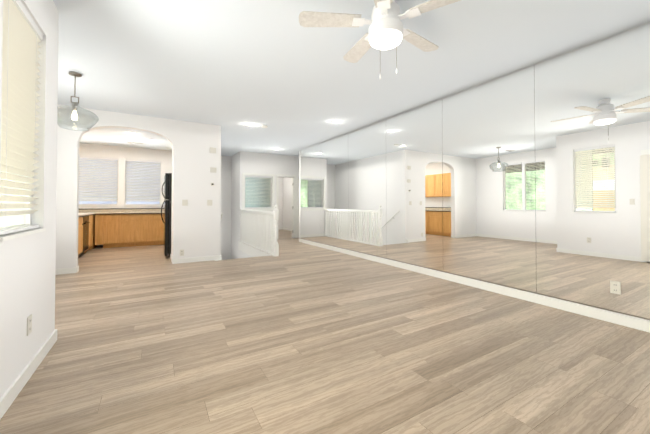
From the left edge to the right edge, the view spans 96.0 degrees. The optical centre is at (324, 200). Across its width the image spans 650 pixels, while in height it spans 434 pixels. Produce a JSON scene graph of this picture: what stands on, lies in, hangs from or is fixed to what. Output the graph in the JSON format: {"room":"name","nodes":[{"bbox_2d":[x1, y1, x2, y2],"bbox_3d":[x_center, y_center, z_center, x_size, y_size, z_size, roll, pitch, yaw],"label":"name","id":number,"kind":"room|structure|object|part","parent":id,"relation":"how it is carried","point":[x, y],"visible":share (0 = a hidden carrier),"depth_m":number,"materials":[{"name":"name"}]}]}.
{"room":"empty living room","nodes":[
{"label":"empty living room","id":0,"kind":"room"},
{"bbox_2d":[0,0,58,398],"bbox_3d":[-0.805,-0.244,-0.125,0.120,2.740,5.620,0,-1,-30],"label":"wall","id":1,"kind":"structure","parent":0,"point":[25,277],"depth_m":2.02,"materials":[{"name":"white paint"}]},
{"bbox_2d":[0,172,24,227],"bbox_3d":[-1.967,-0.512,1.812,0.006,1.360,0.640,0,-1,-30],"label":"window","id":2,"kind":"structure","parent":1,"relation":"in","point":[11,209],"depth_m":1.88,"materials":[{"name":"glass"}]},
{"bbox_2d":[0,0,42,234],"bbox_3d":[-1.930,-0.516,1.833,0.060,1.418,0.686,0,-1,-30],"label":"window blinds","id":3,"kind":"object","parent":1,"relation":"attached to","point":[22,35],"visible":1,"depth_m":1.84,"materials":[{"name":"white"}]},
{"bbox_2d":[0,169,45,240],"bbox_3d":[-1.935,-0.503,1.830,0.127,1.448,0.710,0,-1,-30],"label":"trim","id":4,"kind":"structure","parent":1,"relation":"attached to","point":[13,235],"depth_m":1.97,"materials":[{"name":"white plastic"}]},
{"bbox_2d":[0,329,56,419],"bbox_3d":[-1.867,1.108,1.807,0.014,0.090,1.400,0,-1,-30],"label":"baseboard","id":5,"kind":"structure","parent":1,"relation":"attached to","point":[10,395],"depth_m":1.83,"materials":[{"name":"white wood"}]},
{"bbox_2d":[27,314,31,335],"bbox_3d":[-1.930,0.815,1.913,0.008,0.116,0.072,0,-1,-30],"label":"outlet","id":6,"kind":"object","parent":1,"relation":"attached to","point":[29,324],"visible":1,"depth_m":1.90,"materials":[{"name":"white plastic"}]},
{"bbox_2d":[79,143,171,245],"bbox_3d":[-5.412,-0.125,8.382,3.010,2.740,0.120,0,-1,-30],"label":"wall","id":7,"kind":"structure","parent":0,"point":[122,154],"depth_m":8.19,"materials":[{"name":"white paint"}]},
{"bbox_2d":[79,159,116,203],"bbox_3d":[-6.181,-0.511,7.970,0.850,1.230,0.006,0,-1,-30],"label":"window","id":8,"kind":"structure","parent":7,"relation":"in","point":[99,183],"depth_m":7.98,"materials":[{"name":"glass"}]},
{"bbox_2d":[79,156,117,204],"bbox_3d":[-6.160,-0.515,7.933,0.896,1.288,0.060,0,-1,-30],"label":"window blinds","id":9,"kind":"object","parent":8,"relation":"attached to","point":[101,161],"visible":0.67,"depth_m":7.93,"materials":[{"name":"white"}]},
{"bbox_2d":[79,168,117,205],"bbox_3d":[-6.163,-0.502,7.938,0.920,1.318,0.127,0,-1,-30],"label":"trim","id":10,"kind":"structure","parent":7,"relation":"attached to","point":[102,205],"depth_m":7.95,"materials":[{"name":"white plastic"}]},
{"bbox_2d":[79,208,163,211],"bbox_3d":[-5.358,0.293,8.314,2.940,0.078,0.030,0,-1,-30],"label":"backsplash","id":11,"kind":"structure","parent":7,"relation":"attached to","point":[111,209],"depth_m":8.16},
{"bbox_2d":[124,159,160,205],"bbox_3d":[-5.252,-0.494,8.471,0.890,1.318,0.127,0,-1,-30],"label":"trim","id":12,"kind":"structure","parent":7,"relation":"attached to","point":[140,205],"depth_m":8.34,"materials":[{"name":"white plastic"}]},
{"bbox_2d":[126,162,158,203],"bbox_3d":[-5.271,-0.503,8.502,0.820,1.230,0.006,0,-1,-30],"label":"window","id":13,"kind":"structure","parent":7,"relation":"in","point":[142,186],"depth_m":8.47,"materials":[{"name":"glass"}]},
{"bbox_2d":[125,159,160,204],"bbox_3d":[-5.249,-0.508,8.465,0.866,1.288,0.060,0,-1,-30],"label":"window blinds","id":14,"kind":"object","parent":13,"relation":"attached to","point":[156,193],"visible":0.88,"depth_m":8.45,"materials":[{"name":"white"}]},
{"bbox_2d":[55,105,220,268],"bbox_3d":[-3.662,-0.165,5.507,3.130,2.740,0.710,0,-1,-30],"label":"wall","id":15,"kind":"structure","parent":0,"point":[196,227],"depth_m":5.60,"materials":[{"name":"white paint"}]},
{"bbox_2d":[55,266,77,274],"bbox_3d":[-4.596,1.146,4.524,1.184,0.090,0.014,0,-1,-30],"label":"baseboard","id":16,"kind":"structure","parent":15,"relation":"attached to","point":[75,269],"depth_m":4.75,"materials":[{"name":"white wood"}]},
{"bbox_2d":[182,200,187,205],"bbox_3d":[-2.701,0.047,5.649,0.096,0.116,0.010,0,-1,-30],"label":"light switch","id":17,"kind":"object","parent":15,"relation":"attached to","point":[184,202],"visible":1,"depth_m":5.65,"materials":[{"name":"white plastic"}]},
{"bbox_2d":[172,255,221,263],"bbox_3d":[-2.496,1.163,5.742,0.888,0.090,0.030,0,-1,-30],"label":"baseboard","id":18,"kind":"structure","parent":15,"relation":"attached to","point":[218,257],"depth_m":5.73,"materials":[{"name":"white wood"}]},
{"bbox_2d":[207,200,211,205],"bbox_3d":[-2.312,0.050,5.876,0.096,0.116,0.010,0,-1,-30],"label":"light switch","id":19,"kind":"object","parent":15,"relation":"attached to","point":[209,202],"visible":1,"depth_m":5.87,"materials":[{"name":"white plastic"}]},
{"bbox_2d":[210,147,215,185],"bbox_3d":[-2.258,-0.675,5.906,0.130,0.770,0.032,0,-1,-30],"label":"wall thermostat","id":20,"kind":"object","parent":15,"relation":"attached to","point":[213,169],"visible":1,"depth_m":5.89,"materials":[{"name":"white plastic"}]},
{"bbox_2d":[220,156,230,259],"bbox_3d":[-3.648,1.368,9.624,1.310,5.690,0.120,0,-1,-30],"label":"wall","id":21,"kind":"structure","parent":0,"point":[225,252],"depth_m":9.77,"materials":[{"name":"white paint"}]},
{"bbox_2d":[231,152,251,258],"bbox_3d":[-2.107,1.347,8.167,0.120,5.690,4.190,0,-1,-30],"label":"wall","id":22,"kind":"structure","parent":0,"point":[234,205],"depth_m":9.37,"materials":[{"name":"white paint"}]},
{"bbox_2d":[238,241,269,256],"bbox_3d":[-1.905,1.361,7.689,0.012,0.250,2.920,0,-1,-30],"label":"trim","id":23,"kind":"structure","parent":22,"relation":"attached to","point":[249,250],"depth_m":7.83,"materials":[{"name":"white wood"}]},
{"bbox_2d":[245,177,269,206],"bbox_3d":[-2.553,-0.089,10.892,0.120,2.740,3.230,0,-1,-30],"label":"wall","id":24,"kind":"structure","parent":0,"point":[257,205],"depth_m":10.59,"materials":[{"name":"white paint"}]},
{"bbox_2d":[239,151,298,240],"bbox_3d":[-1.367,-0.107,9.645,2.870,2.740,0.120,0,-1,-30],"label":"wall","id":25,"kind":"structure","parent":0,"point":[259,163],"depth_m":9.29,"materials":[{"name":"white paint"}]},
{"bbox_2d":[245,177,269,206],"bbox_3d":[-2.115,-0.253,9.243,0.820,0.950,0.006,0,-1,-30],"label":"window","id":26,"kind":"structure","parent":25,"relation":"in","point":[257,191],"depth_m":9.20,"materials":[{"name":"glass"}]},
{"bbox_2d":[245,175,271,207],"bbox_3d":[-2.093,-0.257,9.206,0.866,1.008,0.060,0,-1,-30],"label":"window blinds","id":27,"kind":"object","parent":26,"relation":"attached to","point":[260,177],"visible":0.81,"depth_m":9.21,"materials":[{"name":"white plastic"}]},
{"bbox_2d":[242,173,274,210],"bbox_3d":[-2.096,-0.244,9.210,1.030,1.178,0.130,0,-1,-30],"label":"trim","id":28,"kind":"structure","parent":25,"relation":"attached to","point":[272,194],"depth_m":9.22,"materials":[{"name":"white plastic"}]},
{"bbox_2d":[276,174,295,238],"bbox_3d":[-1.311,0.211,9.664,0.680,2.105,0.136,0,-1,-30],"label":"door frame","id":29,"kind":"structure","parent":25,"relation":"attached to","point":[293,177],"depth_m":9.75,"materials":[{"name":"white wood"}]},
{"bbox_2d":[295,178,298,237],"bbox_3d":[-0.671,0.254,9.839,0.698,2.000,0.173,0,-1,-30],"label":"hall door","id":30,"kind":"structure","parent":25,"relation":"in","point":[296,207],"depth_m":9.74,"materials":[{"name":"white wood"}]},
{"bbox_2d":[278,177,282,227],"bbox_3d":[-2.647,-0.063,12.777,1.920,2.740,0.120,0,-1,-30],"label":"wall","id":31,"kind":"structure","parent":0,"point":[280,222],"depth_m":13.10,"materials":[{"name":"white paint"}]},
{"bbox_2d":[283,177,291,228],"bbox_3d":[-0.755,-0.083,11.323,0.120,2.740,4.540,0,-1,-30],"label":"wall","id":32,"kind":"structure","parent":0,"point":[287,202],"depth_m":12.69,"materials":[{"name":"white paint"}]},
{"bbox_2d":[0,229,649,433],"bbox_3d":[-1.377,1.322,4.916,7.800,0.250,15.300,0,-1,-30],"label":"floor","id":33,"kind":"structure","parent":0,"point":[295,336],"depth_m":2.17,"materials":[{"name":"brown wood"}]},
{"bbox_2d":[78,216,81,247],"bbox_3d":[-5.012,0.768,5.405,0.599,0.870,0.772,0,-1,-30],"label":"base cabinet","id":34,"kind":"object","parent":33,"relation":"on","point":[80,217],"depth_m":6.02,"materials":[{"name":"brown wood"}]},
{"bbox_2d":[78,216,85,256],"bbox_3d":[-5.274,0.775,5.853,0.599,0.870,0.569,0,-1,-30],"label":"base cabinet","id":35,"kind":"object","parent":33,"relation":"on","point":[82,250],"depth_m":6.29,"materials":[{"name":"brown wood"}]},
{"bbox_2d":[79,212,93,215],"bbox_3d":[-5.477,0.324,6.232,0.625,0.042,3.505,0,-1,-30],"label":"countertop","id":36,"kind":"structure","parent":35,"relation":"on","point":[80,213],"depth_m":6.85,"materials":[{"name":"beige stone"}]},
{"bbox_2d":[86,216,89,251],"bbox_3d":[-5.575,0.782,6.368,0.599,0.870,0.762,0,-1,-30],"label":"base cabinet","id":37,"kind":"object","parent":33,"relation":"on","point":[87,217],"depth_m":6.73,"materials":[{"name":"brown wood"}]},
{"bbox_2d":[90,216,93,249],"bbox_3d":[-5.882,0.789,6.893,0.599,0.870,0.593,0,-1,-30],"label":"base cabinet","id":38,"kind":"object","parent":33,"relation":"on","point":[91,217],"depth_m":7.20,"materials":[{"name":"brown wood"}]},
{"bbox_2d":[94,216,97,247],"bbox_3d":[-6.184,0.797,7.407,0.595,0.870,0.751,0,-1,-30],"label":"base cabinet","id":39,"kind":"object","parent":33,"relation":"on","point":[95,217],"depth_m":7.40,"materials":[{"name":"brown wood"}]},
{"bbox_2d":[102,216,121,247],"bbox_3d":[-5.636,0.802,7.818,0.407,0.870,0.595,0,-1,-30],"label":"base cabinet","id":40,"kind":"object","parent":33,"relation":"on","point":[117,227],"depth_m":7.56,"materials":[{"name":"brown wood"}]},
{"bbox_2d":[94,212,141,215],"bbox_3d":[-4.949,0.352,8.208,2.340,0.042,0.625,0,-1,-30],"label":"countertop","id":41,"kind":"structure","parent":40,"relation":"on","point":[95,213],"depth_m":7.68,"materials":[{"name":"beige stone"}]},
{"bbox_2d":[122,216,137,246],"bbox_3d":[-5.367,0.805,7.975,0.483,0.870,0.595,0,-1,-30],"label":"base cabinet","id":42,"kind":"object","parent":33,"relation":"on","point":[129,224],"depth_m":7.76,"materials":[{"name":"brown wood"}]},
{"bbox_2d":[138,212,153,245],"bbox_3d":[-5.082,0.807,8.142,0.483,0.870,0.595,0,-1,-30],"label":"base cabinet","id":43,"kind":"object","parent":33,"relation":"on","point":[145,222],"depth_m":7.95,"materials":[{"name":"brown wood"}]},
{"bbox_2d":[154,212,163,243],"bbox_3d":[-4.780,0.809,8.318,0.483,0.870,0.595,0,-1,-30],"label":"base cabinet","id":44,"kind":"object","parent":33,"relation":"on","point":[158,223],"depth_m":8.09,"materials":[{"name":"brown wood"}]},
{"bbox_2d":[161,173,171,256],"bbox_3d":[-3.264,0.327,6.729,0.902,1.790,0.890,0,-1,-30],"label":"refrigerator","id":45,"kind":"object","parent":33,"relation":"on","point":[167,194],"visible":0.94,"depth_m":6.19,"materials":[{"name":"black metal"}]},
{"bbox_2d":[240,205,278,256],"bbox_3d":[-1.785,0.679,7.605,0.120,1.110,2.958,0,-1,-30],"label":"stair railing","id":46,"kind":"object","parent":33,"relation":"on","point":[258,230],"visible":1,"depth_m":7.25,"materials":[{"name":"white wood"}]},
{"bbox_2d":[299,239,649,332],"bbox_3d":[1.843,1.143,4.319,0.014,0.090,10.414,0,-1,-30],"label":"baseboard","id":47,"kind":"structure","parent":33,"relation":"on","point":[622,320],"depth_m":3.49,"materials":[{"name":"white wood"}]},
{"bbox_2d":[53,0,649,156],"bbox_3d":[-1.377,-1.643,4.958,7.800,0.200,15.300,0,-1,-30],"label":"ceiling","id":48,"kind":"structure","parent":0,"point":[231,68],"depth_m":3.24,"materials":[{"name":"white paint"}]},
{"bbox_2d":[57,71,98,130],"bbox_3d":[-3.082,-1.222,3.608,0.468,0.680,0.468,0,-1,-30],"label":"pendant light","id":49,"kind":"object","parent":48,"relation":"hanging from","point":[75,75],"depth_m":3.61,"materials":[{"name":"silver metal"}]},
{"bbox_3d":[-3.082,-1.038,3.606,0.468,0.312,0.468,0,-1,-30],"label":"pendant light shade","id":50,"kind":"part","parent":49,"relation":"part of","materials":[{"name":"clear glass"}]},
{"bbox_2d":[299,0,460,78],"bbox_3d":[0.485,-1.248,2.313,1.286,0.665,1.290,0,-1,-30],"label":"ceiling fan","id":51,"kind":"object","parent":48,"relation":"hanging from","point":[387,31],"visible":1,"depth_m":2.23,"materials":[{"name":"white"}]},
{"bbox_2d":[299,24,649,321],"bbox_3d":[1.931,-0.182,4.311,0.128,2.740,10.520,0,-1,-30],"label":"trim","id":52,"kind":"structure","parent":0,"point":[462,276],"depth_m":3.69,"materials":[{"name":"white paint"}]},
{"bbox_3d":[1.789,-0.237,4.444,0.001,2.618,10.000,0,-1,-30],"label":"wall","id":53,"kind":"structure","parent":52,"relation":"attached to","visible":0},
{"bbox_2d":[300,23,649,318],"bbox_3d":[1.786,-0.237,4.443,0.005,2.618,9.998,0,-1,-30],"label":"mirror","id":54,"kind":"object","parent":53,"relation":"attached to","point":[451,184],"visible":1,"depth_m":3.51,"materials":[{"name":"mirror"}]},
{"bbox_2d":[610,281,620,294],"bbox_3d":[2.747,0.827,2.769,0.008,0.116,0.072,0,-1,-30],"label":"outlet","id":55,"kind":"object","parent":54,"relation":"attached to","point":[615,287],"visible":1,"depth_m":2.77,"materials":[{"name":"white plastic"}]},
{"label":"outside","id":56,"kind":"structure","parent":0,"visible":0},
{"bbox_2d":[79,158,159,203],"bbox_3d":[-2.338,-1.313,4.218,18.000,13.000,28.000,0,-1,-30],"label":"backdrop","id":57,"kind":"structure","parent":56,"point":[114,202],"depth_m":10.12,"materials":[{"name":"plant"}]}
]}

